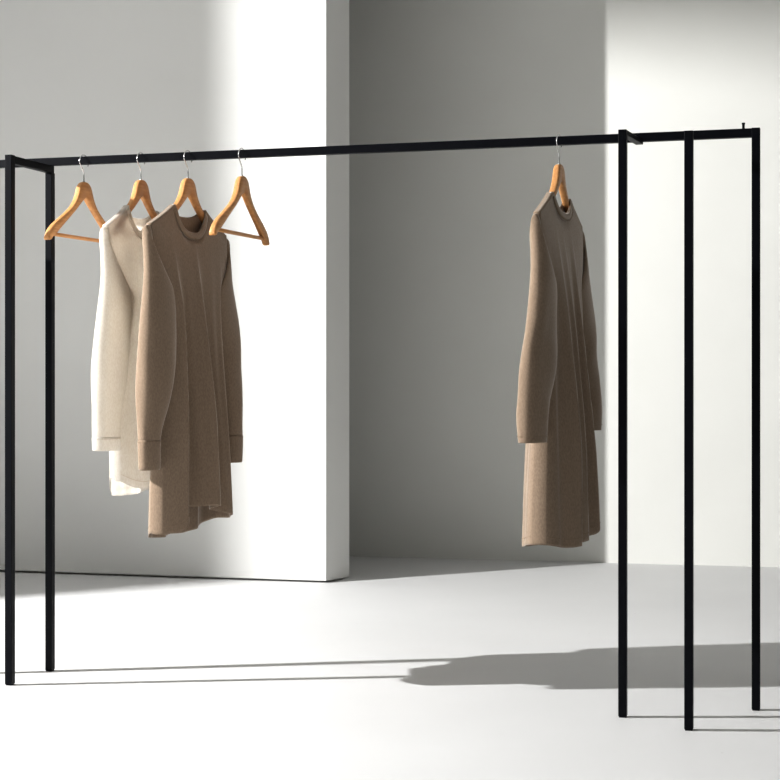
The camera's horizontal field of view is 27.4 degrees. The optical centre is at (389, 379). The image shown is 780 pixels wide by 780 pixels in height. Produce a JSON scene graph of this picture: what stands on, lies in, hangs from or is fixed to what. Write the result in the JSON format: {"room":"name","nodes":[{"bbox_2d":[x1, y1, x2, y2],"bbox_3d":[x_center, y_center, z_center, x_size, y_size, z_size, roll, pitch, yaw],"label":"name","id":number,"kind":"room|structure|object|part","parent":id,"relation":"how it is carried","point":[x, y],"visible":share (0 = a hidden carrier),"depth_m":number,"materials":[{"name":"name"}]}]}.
{"room":"clothing store","nodes":[
{"label":"clothing store","id":0,"kind":"room"},
{"bbox_2d":[0,0,348,580],"bbox_3d":[-2.527,-0.674,8.559,4.750,3.327,0.192,0,0,15],"label":"wall","id":1,"kind":"structure","parent":0,"point":[78,78],"depth_m":8.05,"materials":[{"name":"white paint"}]},
{"bbox_2d":[0,570,342,581],"bbox_3d":[-2.525,0.994,8.577,4.702,0.012,0.134,0,0,15],"label":"baseboard","id":2,"kind":"structure","parent":1,"relation":"attached to","point":[0,570],"depth_m":8.12,"materials":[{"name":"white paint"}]},
{"bbox_2d":[0,556,779,779],"bbox_3d":[-1.650,1.050,4.250,13.700,0.100,13.500,0,0,0],"label":"floor","id":3,"kind":"structure","parent":0,"point":[394,668],"depth_m":5.42,"materials":[{"name":"paint"}]},
{"bbox_2d":[0,123,759,730],"bbox_3d":[-0.451,0.110,5.118,3.173,1.781,0.366,0,0,16],"label":"clothes rack","id":4,"kind":"object","parent":3,"relation":"on","point":[46,165],"visible":1,"depth_m":4.84,"materials":[{"name":"black metal"}]},
{"bbox_3d":[-1.246,0.129,5.246,0.025,1.734,0.025,0,0,16],"label":"post","id":5,"kind":"part","parent":4,"relation":"part of","materials":[{"name":"black metal"}]},
{"bbox_3d":[-1.168,0.142,5.498,0.025,1.707,0.025,0,0,16],"label":"post","id":6,"kind":"part","parent":4,"relation":"part of","materials":[{"name":"black metal"}]},
{"bbox_2d":[44,154,105,242],"bbox_3d":[-1.048,-0.616,5.464,0.027,0.308,0.424,0,0,23],"label":"hanger","id":7,"kind":"object","parent":4,"relation":"hanging from","point":[83,191],"visible":0.8,"depth_m":5.43,"materials":[{"name":"brown wood"}]},
{"bbox_2d":[91,205,159,495],"bbox_3d":[-0.834,-0.095,5.402,0.154,0.970,0.591,0,0,21],"label":"dress","id":8,"kind":"object","parent":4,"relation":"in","point":[115,342],"visible":0.49,"depth_m":5.21,"materials":[{"name":"beige fabric"}]},
{"bbox_2d":[127,152,156,218],"bbox_3d":[-0.845,-0.616,5.406,0.027,0.308,0.424,0,0,21],"label":"hanger","id":9,"kind":"object","parent":4,"relation":"hanging from","point":[140,190],"visible":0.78,"depth_m":5.39,"materials":[{"name":"brown wood"}]},
{"bbox_2d":[135,204,242,537],"bbox_3d":[-0.665,-0.029,5.359,0.204,1.100,0.615,0,0,23],"label":"dress","id":10,"kind":"object","parent":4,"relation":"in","point":[189,391],"visible":1,"depth_m":5.28,"materials":[{"name":"brown fabric"}]},
{"bbox_2d":[174,150,204,222],"bbox_3d":[-0.680,-0.616,5.359,0.027,0.308,0.424,0,0,23],"label":"hanger","id":11,"kind":"object","parent":4,"relation":"hanging from","point":[187,188],"visible":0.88,"depth_m":5.35,"materials":[{"name":"brown wood"}]},
{"bbox_2d":[209,148,269,245],"bbox_3d":[-0.494,-0.616,5.306,0.027,0.308,0.424,0,0,20],"label":"hanger","id":12,"kind":"object","parent":4,"relation":"hanging from","point":[241,186],"visible":1,"depth_m":5.29,"materials":[{"name":"brown wood"}]},
{"bbox_3d":[-0.416,-0.749,5.283,3.149,0.026,0.022,0,0,16],"label":"rail","id":13,"kind":"part","parent":4,"relation":"part of","materials":[{"name":"black metal"}]},
{"bbox_2d":[516,192,601,547],"bbox_3d":[0.531,-0.031,4.996,0.198,1.096,0.702,0,0,21],"label":"dress","id":14,"kind":"object","parent":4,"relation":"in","point":[559,408],"visible":1,"depth_m":4.86,"materials":[{"name":"brown fabric"}]},
{"bbox_2d":[549,134,569,212],"bbox_3d":[0.526,-0.616,5.015,0.027,0.308,0.424,0,0,21],"label":"hanger","id":15,"kind":"object","parent":4,"relation":"hanging from","point":[558,177],"visible":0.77,"depth_m":5.00,"materials":[{"name":"brown wood"}]},
{"bbox_3d":[0.691,0.127,4.748,0.025,1.738,0.025,0,0,16],"label":"post","id":16,"kind":"part","parent":4,"relation":"part of","materials":[{"name":"black metal"}]},
{"bbox_3d":[0.854,0.142,4.571,0.025,1.707,0.025,0,0,16],"label":"post","id":17,"kind":"part","parent":4,"relation":"part of","materials":[{"name":"black metal"}]},
{"bbox_3d":[1.109,0.117,4.848,0.025,1.759,0.025,0,0,16],"label":"post","id":18,"kind":"part","parent":4,"relation":"part of","materials":[{"name":"black metal"}]},
{"bbox_2d":[349,0,779,566],"bbox_3d":[-1.650,-1.300,9.477,13.887,4.600,0.146,0,0,13],"label":"wall","id":19,"kind":"structure","parent":0,"point":[439,241],"depth_m":8.84,"materials":[{"name":"white paint"}]}
]}

